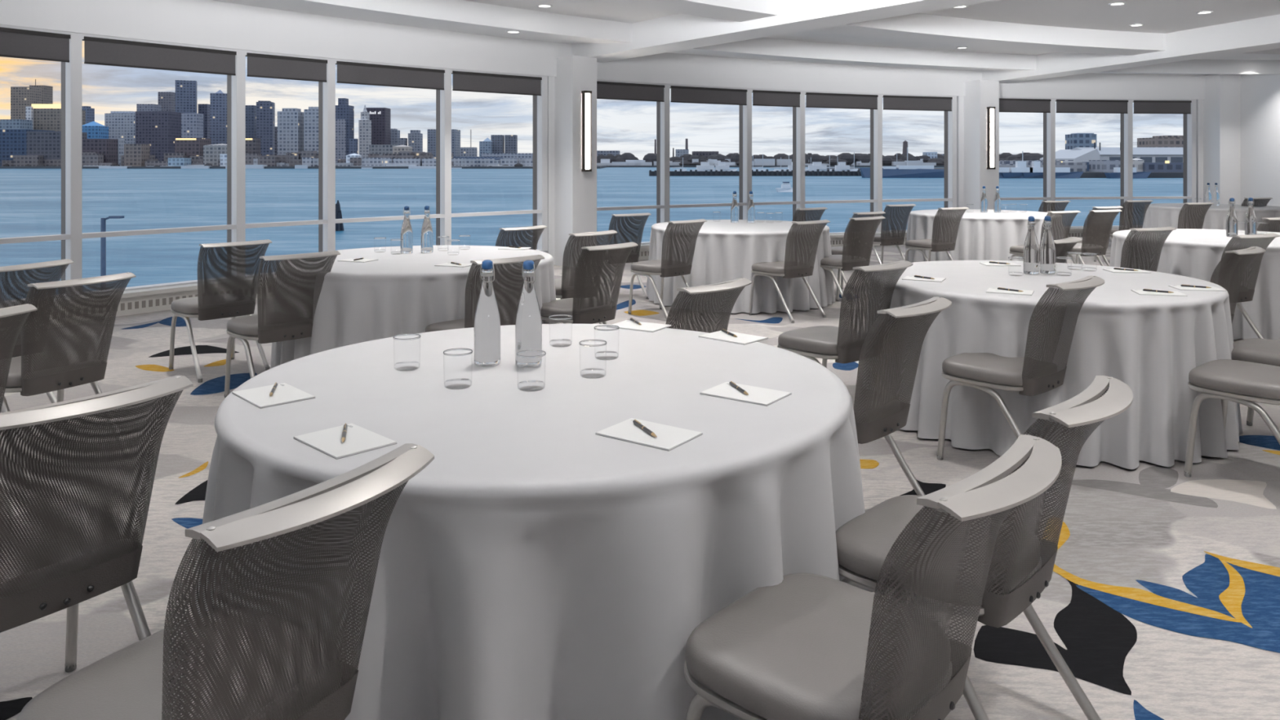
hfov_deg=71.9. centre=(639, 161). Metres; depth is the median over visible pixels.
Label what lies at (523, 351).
tumbler
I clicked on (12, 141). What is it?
tower
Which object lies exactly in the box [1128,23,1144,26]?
recessed light
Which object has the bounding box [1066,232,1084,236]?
grille
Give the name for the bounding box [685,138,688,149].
chimney
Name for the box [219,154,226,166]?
tower
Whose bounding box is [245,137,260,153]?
tower
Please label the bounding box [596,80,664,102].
roller blind
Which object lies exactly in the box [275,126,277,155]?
tower
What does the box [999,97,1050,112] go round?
roller blind
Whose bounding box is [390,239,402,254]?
tumbler
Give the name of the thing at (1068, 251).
tumbler
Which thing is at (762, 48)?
ceiling beam
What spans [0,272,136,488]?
banquet chair
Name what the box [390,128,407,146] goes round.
tower
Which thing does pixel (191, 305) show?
seat cushion
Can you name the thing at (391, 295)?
banquet table
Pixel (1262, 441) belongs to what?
print
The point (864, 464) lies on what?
print
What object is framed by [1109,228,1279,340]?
banquet table
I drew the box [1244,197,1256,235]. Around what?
water bottle
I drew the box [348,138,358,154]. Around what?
tower
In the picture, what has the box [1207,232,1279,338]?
banquet chair
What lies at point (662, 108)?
window
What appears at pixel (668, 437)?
notepad
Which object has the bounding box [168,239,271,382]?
banquet chair
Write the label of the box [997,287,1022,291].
ballpoint pen
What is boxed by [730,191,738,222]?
water bottle
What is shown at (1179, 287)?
notepad
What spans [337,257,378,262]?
notepad
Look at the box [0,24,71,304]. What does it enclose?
window
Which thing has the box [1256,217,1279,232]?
banquet chair
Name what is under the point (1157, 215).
banquet table
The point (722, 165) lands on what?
motor yacht
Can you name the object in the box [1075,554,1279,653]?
print
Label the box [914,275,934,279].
ballpoint pen
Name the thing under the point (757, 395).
notepad
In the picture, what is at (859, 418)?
seat cushion
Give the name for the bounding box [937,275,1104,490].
banquet chair
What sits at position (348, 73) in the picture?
roller blind
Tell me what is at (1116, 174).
boat
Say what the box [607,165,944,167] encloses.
shore
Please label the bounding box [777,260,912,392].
banquet chair
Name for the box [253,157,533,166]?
houses
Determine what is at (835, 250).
seat cushion
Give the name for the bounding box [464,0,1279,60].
ceiling
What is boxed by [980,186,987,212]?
water bottle
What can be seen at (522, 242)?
banquet chair
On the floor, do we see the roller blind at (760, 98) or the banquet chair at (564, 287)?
the banquet chair at (564, 287)
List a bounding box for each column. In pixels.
[543,55,596,267]
[956,80,999,209]
[1195,74,1240,204]
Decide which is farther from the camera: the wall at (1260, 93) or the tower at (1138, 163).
the tower at (1138, 163)
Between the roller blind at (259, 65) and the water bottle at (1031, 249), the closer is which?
the water bottle at (1031, 249)
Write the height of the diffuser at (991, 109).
1.008 m
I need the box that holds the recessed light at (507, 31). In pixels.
[506,30,520,33]
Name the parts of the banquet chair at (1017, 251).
leg frame, backrest, rail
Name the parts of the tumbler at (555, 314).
glass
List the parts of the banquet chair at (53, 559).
backrest, rail, leg frame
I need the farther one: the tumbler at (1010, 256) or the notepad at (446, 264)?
the notepad at (446, 264)
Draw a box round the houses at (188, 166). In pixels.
[83,164,533,168]
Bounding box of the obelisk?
[902,140,907,153]
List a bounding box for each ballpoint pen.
[269,382,277,395]
[341,422,347,442]
[630,317,641,324]
[632,419,657,437]
[721,328,737,337]
[729,381,748,395]
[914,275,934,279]
[989,261,1009,264]
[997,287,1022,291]
[1113,267,1138,271]
[1142,288,1173,293]
[1180,284,1211,288]
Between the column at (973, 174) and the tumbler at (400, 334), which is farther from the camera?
the column at (973, 174)
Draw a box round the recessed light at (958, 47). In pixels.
[955,46,968,48]
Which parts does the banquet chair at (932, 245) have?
leg frame, leg frame, backrest, rail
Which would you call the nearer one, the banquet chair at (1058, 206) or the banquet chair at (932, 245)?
the banquet chair at (932, 245)
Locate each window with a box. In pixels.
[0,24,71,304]
[61,32,237,295]
[226,49,328,277]
[318,57,445,252]
[435,68,547,251]
[596,79,665,245]
[656,84,747,223]
[738,88,800,219]
[792,90,879,234]
[870,93,956,231]
[999,97,1051,199]
[1043,97,1128,227]
[1120,98,1195,226]
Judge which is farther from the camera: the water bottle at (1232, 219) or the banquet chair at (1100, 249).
the banquet chair at (1100, 249)
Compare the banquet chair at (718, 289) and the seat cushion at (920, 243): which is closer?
the banquet chair at (718, 289)
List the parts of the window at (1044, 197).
rail, head frame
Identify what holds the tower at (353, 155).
on the shore at (597, 166)
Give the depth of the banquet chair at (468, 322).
4.85 m
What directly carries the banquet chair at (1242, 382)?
on the floor
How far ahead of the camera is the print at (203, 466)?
4.02 m
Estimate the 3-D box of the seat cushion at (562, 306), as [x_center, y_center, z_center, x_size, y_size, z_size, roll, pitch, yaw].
[-0.445,0.964,5.814,0.426,0.070,0.468,0,0,42]
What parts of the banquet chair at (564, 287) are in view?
backrest, rail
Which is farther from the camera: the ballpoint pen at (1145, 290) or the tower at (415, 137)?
the tower at (415, 137)
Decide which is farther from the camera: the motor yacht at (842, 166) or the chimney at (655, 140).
the chimney at (655, 140)
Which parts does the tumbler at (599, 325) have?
glass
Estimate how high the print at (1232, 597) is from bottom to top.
0.001 m
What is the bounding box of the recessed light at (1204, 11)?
[1195,10,1213,13]
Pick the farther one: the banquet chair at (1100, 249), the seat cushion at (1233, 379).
the banquet chair at (1100, 249)
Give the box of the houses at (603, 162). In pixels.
[596,159,936,165]
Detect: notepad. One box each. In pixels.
[231,382,315,408]
[293,423,396,459]
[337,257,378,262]
[434,262,473,266]
[497,246,531,249]
[595,417,702,451]
[606,320,671,332]
[697,330,768,344]
[699,382,791,406]
[902,275,946,282]
[979,262,1021,266]
[986,288,1034,295]
[1102,268,1151,273]
[1130,289,1187,296]
[1168,284,1226,291]
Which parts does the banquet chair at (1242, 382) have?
leg frame, leg frame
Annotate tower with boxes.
[0,119,32,129]
[0,128,54,166]
[10,86,41,119]
[25,103,85,131]
[26,131,87,159]
[29,79,53,103]
[81,106,94,124]
[81,120,108,138]
[81,138,117,163]
[104,111,135,143]
[117,138,124,165]
[124,143,150,166]
[135,111,184,160]
[136,103,161,111]
[158,92,175,111]
[168,158,191,166]
[174,137,211,158]
[175,80,197,113]
[181,113,203,137]
[198,103,209,138]
[203,143,226,165]
[209,89,226,144]
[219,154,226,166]
[245,105,256,137]
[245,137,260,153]
[256,100,275,155]
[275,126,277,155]
[277,108,303,155]
[303,106,318,153]
[335,97,354,162]
[346,153,362,163]
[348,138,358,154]
[358,105,371,157]
[366,107,390,144]
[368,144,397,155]
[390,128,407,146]
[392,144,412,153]
[408,129,422,151]
[426,128,460,157]
[453,156,502,159]
[459,129,476,156]
[479,137,492,156]
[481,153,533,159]
[490,134,504,153]
[504,134,517,153]
[596,151,619,156]
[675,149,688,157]
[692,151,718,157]
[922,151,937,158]
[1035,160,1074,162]
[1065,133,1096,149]
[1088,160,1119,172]
[1133,158,1143,172]
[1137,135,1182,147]
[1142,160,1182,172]
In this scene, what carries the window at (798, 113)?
in the wall at (206, 23)
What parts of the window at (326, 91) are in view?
rail, head frame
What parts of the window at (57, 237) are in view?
rail, head frame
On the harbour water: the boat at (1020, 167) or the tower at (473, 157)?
the boat at (1020, 167)
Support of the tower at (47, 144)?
on the shore at (597, 166)
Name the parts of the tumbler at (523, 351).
glass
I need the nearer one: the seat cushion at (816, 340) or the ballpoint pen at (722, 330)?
the ballpoint pen at (722, 330)
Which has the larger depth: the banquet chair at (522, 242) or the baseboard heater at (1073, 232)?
the baseboard heater at (1073, 232)
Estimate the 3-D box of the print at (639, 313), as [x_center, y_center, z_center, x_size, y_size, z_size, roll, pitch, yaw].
[0.015,1.409,8.203,0.342,0.001,0.325,0,0,0]
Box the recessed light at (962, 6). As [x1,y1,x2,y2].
[952,4,968,8]
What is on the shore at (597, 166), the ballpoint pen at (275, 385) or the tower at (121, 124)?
the tower at (121, 124)
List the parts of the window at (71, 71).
rail, sill frame, head frame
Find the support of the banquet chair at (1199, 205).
on the floor
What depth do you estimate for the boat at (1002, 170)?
389.95 m
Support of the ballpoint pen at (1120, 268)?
on the notepad at (1112, 270)
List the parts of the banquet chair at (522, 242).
rail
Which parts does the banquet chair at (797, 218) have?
rail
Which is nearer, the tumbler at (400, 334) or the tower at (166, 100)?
the tumbler at (400, 334)
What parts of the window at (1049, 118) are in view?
rail, head frame, sill frame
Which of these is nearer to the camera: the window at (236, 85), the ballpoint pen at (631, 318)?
the ballpoint pen at (631, 318)
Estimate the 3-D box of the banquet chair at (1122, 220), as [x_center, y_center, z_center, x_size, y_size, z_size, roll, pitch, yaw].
[6.686,0.968,12.176,0.476,0.885,0.651,0,0,-18]
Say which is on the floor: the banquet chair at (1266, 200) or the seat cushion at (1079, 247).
the banquet chair at (1266, 200)
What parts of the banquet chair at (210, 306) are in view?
leg frame, backrest, rail, leg frame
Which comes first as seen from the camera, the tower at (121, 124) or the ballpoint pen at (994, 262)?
the ballpoint pen at (994, 262)
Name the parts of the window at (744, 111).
head frame, rail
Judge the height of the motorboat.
2.500 m
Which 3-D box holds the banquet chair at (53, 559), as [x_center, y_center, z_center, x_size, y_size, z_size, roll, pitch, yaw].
[-1.437,0.968,2.110,0.651,0.885,0.476,0,0,33]
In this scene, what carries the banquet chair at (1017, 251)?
on the floor
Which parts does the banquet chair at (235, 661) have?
backrest, rail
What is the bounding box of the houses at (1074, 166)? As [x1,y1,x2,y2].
[999,160,1087,172]
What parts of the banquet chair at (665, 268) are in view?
leg frame, leg frame, backrest, rail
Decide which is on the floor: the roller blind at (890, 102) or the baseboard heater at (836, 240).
the baseboard heater at (836, 240)
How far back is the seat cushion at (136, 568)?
2.12 m
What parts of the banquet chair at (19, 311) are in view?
leg frame, backrest, rail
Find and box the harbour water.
[0,167,1182,300]
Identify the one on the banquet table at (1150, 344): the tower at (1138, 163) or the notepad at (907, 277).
the notepad at (907, 277)
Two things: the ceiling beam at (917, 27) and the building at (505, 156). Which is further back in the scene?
the building at (505, 156)
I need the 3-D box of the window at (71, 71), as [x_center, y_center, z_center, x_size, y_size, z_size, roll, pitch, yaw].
[-4.684,0.065,8.530,0.245,2.450,1.533,0,0,38]
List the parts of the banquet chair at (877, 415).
backrest, leg frame, rail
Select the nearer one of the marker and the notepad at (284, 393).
the notepad at (284, 393)
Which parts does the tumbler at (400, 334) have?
glass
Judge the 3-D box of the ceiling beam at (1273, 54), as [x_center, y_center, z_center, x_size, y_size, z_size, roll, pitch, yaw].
[9.113,-1.610,12.534,3.857,0.240,0.656,0,0,-8]
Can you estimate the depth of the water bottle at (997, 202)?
11.30 m
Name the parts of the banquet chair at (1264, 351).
leg frame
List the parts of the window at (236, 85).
rail, head frame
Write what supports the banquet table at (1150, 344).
on the floor
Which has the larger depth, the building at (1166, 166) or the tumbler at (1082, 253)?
the building at (1166, 166)
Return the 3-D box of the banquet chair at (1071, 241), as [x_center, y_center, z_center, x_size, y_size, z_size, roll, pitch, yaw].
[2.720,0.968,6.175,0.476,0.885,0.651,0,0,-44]
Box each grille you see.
[20,286,275,321]
[640,237,906,256]
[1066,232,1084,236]
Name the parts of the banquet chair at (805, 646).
leg frame, backrest, rail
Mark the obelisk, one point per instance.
(904, 143)
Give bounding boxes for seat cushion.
[0,330,39,348]
[0,350,101,387]
[0,504,137,599]
[16,606,342,719]
[171,293,253,314]
[226,311,312,336]
[425,318,514,332]
[540,297,612,319]
[555,278,595,295]
[631,259,688,272]
[685,573,950,719]
[751,261,808,273]
[777,325,875,355]
[820,254,865,266]
[831,246,857,254]
[835,494,1040,606]
[844,384,900,423]
[858,234,901,242]
[905,239,952,248]
[942,352,1057,386]
[1009,244,1039,253]
[1061,243,1102,252]
[1096,227,1127,234]
[1188,359,1279,399]
[1231,337,1279,366]
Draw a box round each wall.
[0,0,1211,99]
[1240,74,1279,206]
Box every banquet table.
[195,324,872,719]
[270,244,556,368]
[646,219,835,313]
[862,260,1243,469]
[904,208,1066,262]
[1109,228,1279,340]
[1142,203,1279,231]
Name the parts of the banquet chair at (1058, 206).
rail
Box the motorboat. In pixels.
[775,182,792,191]
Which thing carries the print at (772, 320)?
on the floor
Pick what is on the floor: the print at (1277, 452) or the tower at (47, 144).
the print at (1277, 452)
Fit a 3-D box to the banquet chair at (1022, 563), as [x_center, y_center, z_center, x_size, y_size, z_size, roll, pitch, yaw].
[0.829,0.968,2.158,0.651,0.885,0.476,0,0,43]
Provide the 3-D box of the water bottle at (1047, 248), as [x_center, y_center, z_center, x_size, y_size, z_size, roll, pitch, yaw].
[2.384,0.486,5.158,0.085,0.337,0.085,0,0,9]
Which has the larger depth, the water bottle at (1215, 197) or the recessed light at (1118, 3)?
the water bottle at (1215, 197)
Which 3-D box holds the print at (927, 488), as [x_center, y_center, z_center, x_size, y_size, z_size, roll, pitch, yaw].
[1.207,1.409,3.784,0.255,0.001,0.336,0,0,0]
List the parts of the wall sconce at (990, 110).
plate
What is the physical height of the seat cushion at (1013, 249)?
0.070 m
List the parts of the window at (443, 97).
rail, head frame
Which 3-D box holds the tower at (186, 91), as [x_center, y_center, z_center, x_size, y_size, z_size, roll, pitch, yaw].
[-666.358,-56.170,1295.528,27.288,123.359,24.560,0,0,-24]
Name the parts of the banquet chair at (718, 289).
rail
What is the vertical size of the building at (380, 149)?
24.846 m
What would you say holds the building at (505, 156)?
on the shore at (597, 166)
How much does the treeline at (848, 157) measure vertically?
18.524 m
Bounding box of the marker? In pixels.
[335,200,343,231]
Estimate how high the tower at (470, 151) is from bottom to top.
53.519 m
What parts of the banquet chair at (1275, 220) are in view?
rail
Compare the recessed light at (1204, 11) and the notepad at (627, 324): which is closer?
the notepad at (627, 324)
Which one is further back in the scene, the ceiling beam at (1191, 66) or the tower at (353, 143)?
the tower at (353, 143)
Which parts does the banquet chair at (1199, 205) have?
rail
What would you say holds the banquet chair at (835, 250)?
on the floor
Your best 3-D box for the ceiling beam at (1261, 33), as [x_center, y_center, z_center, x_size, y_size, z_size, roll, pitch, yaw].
[8.347,-1.558,8.070,0.520,0.335,16.100,0,0,-15]
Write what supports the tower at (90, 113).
on the shore at (597, 166)
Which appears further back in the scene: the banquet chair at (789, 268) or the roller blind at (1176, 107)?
the roller blind at (1176, 107)
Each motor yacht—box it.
[692,161,715,171]
[712,161,737,171]
[783,161,808,171]
[804,161,835,171]
[834,161,857,171]
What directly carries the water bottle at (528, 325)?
on the banquet table at (542, 566)
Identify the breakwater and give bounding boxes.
[648,168,861,176]
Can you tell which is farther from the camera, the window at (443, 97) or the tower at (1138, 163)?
the tower at (1138, 163)
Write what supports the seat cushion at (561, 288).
on the banquet chair at (564, 287)
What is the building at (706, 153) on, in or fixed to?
on the shore at (607, 166)
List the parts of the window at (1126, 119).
rail, head frame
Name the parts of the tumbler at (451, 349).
glass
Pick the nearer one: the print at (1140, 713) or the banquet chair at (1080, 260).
the print at (1140, 713)
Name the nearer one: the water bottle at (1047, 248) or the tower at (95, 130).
the water bottle at (1047, 248)
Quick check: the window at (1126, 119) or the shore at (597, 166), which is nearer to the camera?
the window at (1126, 119)
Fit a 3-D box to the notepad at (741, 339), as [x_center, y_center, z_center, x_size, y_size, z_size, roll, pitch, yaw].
[0.345,0.653,3.273,0.211,0.005,0.149,0,0,43]
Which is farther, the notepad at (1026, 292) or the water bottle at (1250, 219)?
the water bottle at (1250, 219)
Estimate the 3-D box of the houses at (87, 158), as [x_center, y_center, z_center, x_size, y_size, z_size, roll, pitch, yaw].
[-450.414,-1.730,937.245,520.606,18.479,39.719,0,0,0]
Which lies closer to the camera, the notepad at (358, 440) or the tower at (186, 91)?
the notepad at (358, 440)
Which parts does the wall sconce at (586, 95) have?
plate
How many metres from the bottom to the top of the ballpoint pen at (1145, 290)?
0.011 m
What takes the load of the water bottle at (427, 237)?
on the banquet table at (391, 295)
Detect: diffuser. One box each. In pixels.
[585,93,589,168]
[990,108,993,167]
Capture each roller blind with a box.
[0,26,70,62]
[82,35,236,75]
[245,53,327,82]
[335,61,444,89]
[451,71,542,95]
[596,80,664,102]
[669,85,746,105]
[751,89,800,106]
[804,92,878,109]
[883,95,952,111]
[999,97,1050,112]
[1055,99,1128,113]
[1133,100,1191,114]
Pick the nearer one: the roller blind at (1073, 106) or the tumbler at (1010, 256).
the tumbler at (1010, 256)
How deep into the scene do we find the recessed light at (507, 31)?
10.21 m
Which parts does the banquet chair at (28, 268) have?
backrest, rail, leg frame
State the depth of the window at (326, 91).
9.88 m
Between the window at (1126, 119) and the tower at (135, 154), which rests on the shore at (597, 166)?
the tower at (135, 154)
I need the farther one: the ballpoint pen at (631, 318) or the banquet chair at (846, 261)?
the banquet chair at (846, 261)
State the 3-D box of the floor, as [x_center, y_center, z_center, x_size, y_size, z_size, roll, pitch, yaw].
[1.360,1.534,6.266,20.350,0.252,20.532,0,0,0]
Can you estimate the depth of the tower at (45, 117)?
1103.30 m
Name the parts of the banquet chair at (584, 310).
leg frame, backrest, rail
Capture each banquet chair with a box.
[0,258,73,422]
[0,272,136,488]
[0,303,37,516]
[0,374,192,671]
[16,443,434,719]
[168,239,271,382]
[224,250,340,397]
[425,254,544,332]
[495,225,546,249]
[540,242,638,324]
[555,230,617,324]
[586,213,651,298]
[628,218,706,319]
[666,277,751,333]
[684,434,1062,719]
[748,219,830,323]
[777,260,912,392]
[791,207,827,222]
[820,216,885,308]
[831,211,885,293]
[835,375,1133,719]
[844,296,951,496]
[857,204,915,272]
[904,206,968,261]
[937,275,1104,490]
[1009,210,1080,262]
[1038,200,1070,216]
[1039,236,1081,262]
[1061,208,1122,266]
[1066,205,1123,266]
[1093,200,1153,262]
[1120,226,1176,271]
[1177,202,1213,229]
[1184,359,1279,477]
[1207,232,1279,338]
[1209,246,1265,323]
[1231,337,1279,426]
[1241,197,1272,206]
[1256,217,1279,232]
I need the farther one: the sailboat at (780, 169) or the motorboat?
the sailboat at (780, 169)
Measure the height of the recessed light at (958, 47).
0.012 m
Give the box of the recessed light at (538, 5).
[537,4,552,7]
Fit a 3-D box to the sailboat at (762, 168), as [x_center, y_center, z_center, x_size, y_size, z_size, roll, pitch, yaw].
[70.150,1.661,503.624,13.975,11.697,3.200,0,0,0]
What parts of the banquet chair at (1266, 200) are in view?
rail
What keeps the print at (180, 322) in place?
on the floor
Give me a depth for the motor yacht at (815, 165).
472.10 m
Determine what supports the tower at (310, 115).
on the shore at (597, 166)
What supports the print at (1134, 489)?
on the floor
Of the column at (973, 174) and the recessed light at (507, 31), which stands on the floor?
the column at (973, 174)
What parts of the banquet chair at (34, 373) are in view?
leg frame, backrest, rail, leg frame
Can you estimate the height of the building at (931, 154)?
17.615 m
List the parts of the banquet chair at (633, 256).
backrest, rail, leg frame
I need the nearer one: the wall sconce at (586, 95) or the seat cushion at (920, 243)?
the seat cushion at (920, 243)
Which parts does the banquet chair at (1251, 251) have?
rail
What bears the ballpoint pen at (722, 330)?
on the notepad at (741, 339)
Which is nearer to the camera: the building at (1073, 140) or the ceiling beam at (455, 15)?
the ceiling beam at (455, 15)
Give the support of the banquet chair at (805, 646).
on the floor
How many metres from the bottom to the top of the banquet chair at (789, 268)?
0.885 m
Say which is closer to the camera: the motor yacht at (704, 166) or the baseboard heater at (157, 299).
the baseboard heater at (157, 299)
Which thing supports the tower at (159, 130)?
on the shore at (597, 166)
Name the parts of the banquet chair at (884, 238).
leg frame, leg frame, backrest, rail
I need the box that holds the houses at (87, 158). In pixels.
[1,151,453,166]
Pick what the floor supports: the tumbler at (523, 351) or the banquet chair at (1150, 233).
the banquet chair at (1150, 233)
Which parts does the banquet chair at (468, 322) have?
backrest, rail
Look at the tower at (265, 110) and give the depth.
1204.07 m
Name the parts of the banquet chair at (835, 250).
leg frame, leg frame, backrest, rail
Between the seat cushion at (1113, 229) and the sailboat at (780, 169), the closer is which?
the seat cushion at (1113, 229)
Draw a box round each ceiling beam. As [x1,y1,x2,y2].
[211,0,631,44]
[571,0,998,62]
[599,0,777,22]
[668,37,1036,70]
[808,13,1164,55]
[982,13,1279,83]
[1088,59,1279,74]
[1208,48,1279,59]
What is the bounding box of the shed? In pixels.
[1040,142,1182,171]
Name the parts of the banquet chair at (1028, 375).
leg frame, backrest, rail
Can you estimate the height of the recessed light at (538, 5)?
0.012 m
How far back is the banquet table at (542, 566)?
1.94 m
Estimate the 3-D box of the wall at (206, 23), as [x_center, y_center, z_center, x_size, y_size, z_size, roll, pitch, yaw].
[-0.615,-1.470,9.495,26.740,0.640,5.134,0,0,-42]
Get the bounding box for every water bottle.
[400,205,413,253]
[421,205,433,253]
[474,259,500,366]
[515,259,542,367]
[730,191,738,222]
[746,191,755,222]
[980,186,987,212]
[993,186,1000,212]
[1023,216,1039,275]
[1040,215,1055,274]
[1204,182,1211,204]
[1212,182,1219,205]
[1226,197,1237,236]
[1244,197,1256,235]
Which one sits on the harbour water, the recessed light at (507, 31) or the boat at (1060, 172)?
the boat at (1060, 172)
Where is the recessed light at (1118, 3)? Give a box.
[1108,1,1126,5]
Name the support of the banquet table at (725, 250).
on the floor
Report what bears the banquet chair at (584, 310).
on the floor
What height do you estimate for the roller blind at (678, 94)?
0.245 m
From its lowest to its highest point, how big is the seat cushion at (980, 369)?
0.070 m
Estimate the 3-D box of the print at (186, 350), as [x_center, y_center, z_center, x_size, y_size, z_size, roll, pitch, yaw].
[-3.246,1.409,6.550,0.597,0.001,0.418,0,0,0]
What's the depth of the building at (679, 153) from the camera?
1283.92 m
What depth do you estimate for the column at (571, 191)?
11.82 m
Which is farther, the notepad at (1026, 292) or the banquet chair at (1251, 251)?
the banquet chair at (1251, 251)
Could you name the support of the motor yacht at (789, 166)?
on the harbour water
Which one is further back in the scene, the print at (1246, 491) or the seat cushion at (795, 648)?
the print at (1246, 491)
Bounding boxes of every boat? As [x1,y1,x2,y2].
[999,167,1017,177]
[1001,151,1043,177]
[1022,160,1043,177]
[1055,167,1084,177]
[1104,167,1151,177]
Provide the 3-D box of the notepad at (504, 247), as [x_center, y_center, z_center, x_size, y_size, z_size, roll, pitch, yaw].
[-0.940,0.653,6.615,0.211,0.005,0.149,0,0,10]
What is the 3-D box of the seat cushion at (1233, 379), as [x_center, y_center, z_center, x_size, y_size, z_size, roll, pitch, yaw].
[2.732,0.964,3.932,0.468,0.070,0.426,0,0,-40]
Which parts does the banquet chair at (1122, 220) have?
backrest, rail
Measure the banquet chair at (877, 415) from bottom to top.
0.885 m
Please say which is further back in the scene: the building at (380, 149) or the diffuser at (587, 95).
the building at (380, 149)
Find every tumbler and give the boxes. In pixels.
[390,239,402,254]
[393,333,420,371]
[443,348,472,389]
[458,235,470,249]
[516,350,546,391]
[548,314,572,346]
[578,339,606,378]
[594,324,619,359]
[1008,256,1023,275]
[1055,256,1071,275]
[1066,251,1082,270]
[1081,253,1097,271]
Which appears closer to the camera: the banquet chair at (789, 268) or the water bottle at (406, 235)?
the water bottle at (406, 235)
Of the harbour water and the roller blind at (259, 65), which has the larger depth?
the harbour water
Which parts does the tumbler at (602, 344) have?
glass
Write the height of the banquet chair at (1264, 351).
0.885 m
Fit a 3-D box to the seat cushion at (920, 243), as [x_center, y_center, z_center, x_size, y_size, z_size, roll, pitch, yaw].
[3.402,0.964,10.375,0.468,0.070,0.426,0,0,-31]
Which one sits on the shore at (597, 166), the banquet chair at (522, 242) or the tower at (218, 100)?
the tower at (218, 100)
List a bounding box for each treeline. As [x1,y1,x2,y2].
[0,163,523,166]
[596,152,944,165]
[999,152,1043,160]
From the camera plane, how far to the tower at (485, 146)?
1383.18 m
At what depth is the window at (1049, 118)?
16.07 m
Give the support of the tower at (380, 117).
on the shore at (597, 166)
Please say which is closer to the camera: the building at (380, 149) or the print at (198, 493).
the print at (198, 493)
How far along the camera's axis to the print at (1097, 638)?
2.58 m
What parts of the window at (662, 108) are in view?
rail, head frame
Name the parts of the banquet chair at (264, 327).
leg frame, backrest, rail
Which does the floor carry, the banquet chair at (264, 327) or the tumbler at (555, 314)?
the banquet chair at (264, 327)
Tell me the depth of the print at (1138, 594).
2.87 m
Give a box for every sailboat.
[671,157,689,171]
[751,154,764,171]
[753,154,773,171]
[769,157,785,171]
[849,151,860,171]
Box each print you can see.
[0,697,32,719]
[122,320,161,328]
[135,364,173,371]
[147,345,239,357]
[158,316,191,326]
[172,517,202,528]
[174,480,208,504]
[178,461,208,477]
[190,373,257,395]
[204,359,226,366]
[616,299,635,310]
[620,284,645,288]
[623,310,659,315]
[734,316,782,323]
[832,361,857,370]
[859,459,879,468]
[900,479,946,495]
[973,578,1137,694]
[1042,515,1239,622]
[1062,479,1217,507]
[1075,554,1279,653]
[1133,699,1164,719]
[1138,466,1178,488]
[1170,479,1276,509]
[1204,551,1279,576]
[1218,558,1252,627]
[1239,435,1279,450]
[1262,449,1279,454]
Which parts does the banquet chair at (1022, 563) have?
leg frame, leg frame, backrest, rail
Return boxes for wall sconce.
[581,90,591,171]
[986,106,995,168]
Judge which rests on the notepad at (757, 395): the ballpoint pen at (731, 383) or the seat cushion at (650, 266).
the ballpoint pen at (731, 383)
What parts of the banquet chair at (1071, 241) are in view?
rail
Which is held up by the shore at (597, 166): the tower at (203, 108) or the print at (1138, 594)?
the tower at (203, 108)
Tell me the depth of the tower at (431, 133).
1383.18 m
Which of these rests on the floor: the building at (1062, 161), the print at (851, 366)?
the print at (851, 366)
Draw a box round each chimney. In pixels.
[654,139,656,154]
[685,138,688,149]
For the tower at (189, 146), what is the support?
on the shore at (597, 166)
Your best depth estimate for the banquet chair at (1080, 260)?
10.36 m
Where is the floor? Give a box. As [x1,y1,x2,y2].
[0,239,1279,719]
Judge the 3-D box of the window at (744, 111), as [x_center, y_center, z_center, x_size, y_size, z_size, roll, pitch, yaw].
[2.108,0.065,14.209,1.058,2.450,0.245,0,0,-27]
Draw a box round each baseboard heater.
[0,275,275,329]
[628,231,906,259]
[1066,226,1142,239]
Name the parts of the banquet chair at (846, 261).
leg frame, leg frame, backrest, rail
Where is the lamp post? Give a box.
[100,215,124,286]
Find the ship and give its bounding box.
[859,146,944,177]
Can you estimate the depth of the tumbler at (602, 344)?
2.69 m
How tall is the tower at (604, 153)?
20.425 m
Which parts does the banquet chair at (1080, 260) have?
leg frame, leg frame, backrest, rail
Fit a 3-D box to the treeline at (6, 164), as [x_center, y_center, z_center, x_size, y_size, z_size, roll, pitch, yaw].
[-395.585,4.789,935.862,595.888,5.441,63.784,0,0,0]
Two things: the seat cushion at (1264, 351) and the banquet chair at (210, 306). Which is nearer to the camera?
the seat cushion at (1264, 351)
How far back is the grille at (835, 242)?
14.44 m
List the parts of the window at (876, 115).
rail, head frame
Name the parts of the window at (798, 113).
rail, head frame, sill frame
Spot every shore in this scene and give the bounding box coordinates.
[0,165,607,168]
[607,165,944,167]
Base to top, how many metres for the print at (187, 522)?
0.001 m
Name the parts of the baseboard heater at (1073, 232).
casing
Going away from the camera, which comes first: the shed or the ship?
the ship
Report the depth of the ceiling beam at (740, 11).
8.70 m
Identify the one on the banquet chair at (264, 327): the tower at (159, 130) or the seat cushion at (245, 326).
the seat cushion at (245, 326)
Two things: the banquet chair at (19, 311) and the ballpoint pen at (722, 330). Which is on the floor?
the banquet chair at (19, 311)
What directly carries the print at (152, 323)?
on the floor
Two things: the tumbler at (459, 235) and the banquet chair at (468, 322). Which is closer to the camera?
the banquet chair at (468, 322)
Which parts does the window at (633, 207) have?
sill frame, rail, head frame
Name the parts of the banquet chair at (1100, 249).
leg frame, leg frame, backrest, rail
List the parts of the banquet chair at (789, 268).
leg frame, backrest, rail, leg frame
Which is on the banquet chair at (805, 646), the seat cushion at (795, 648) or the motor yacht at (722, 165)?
the seat cushion at (795, 648)
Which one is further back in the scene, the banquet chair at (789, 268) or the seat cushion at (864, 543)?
the banquet chair at (789, 268)
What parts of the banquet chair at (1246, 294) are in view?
backrest, leg frame, rail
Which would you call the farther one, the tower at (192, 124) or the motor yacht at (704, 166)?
the tower at (192, 124)
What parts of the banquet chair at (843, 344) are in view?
leg frame, leg frame, backrest, rail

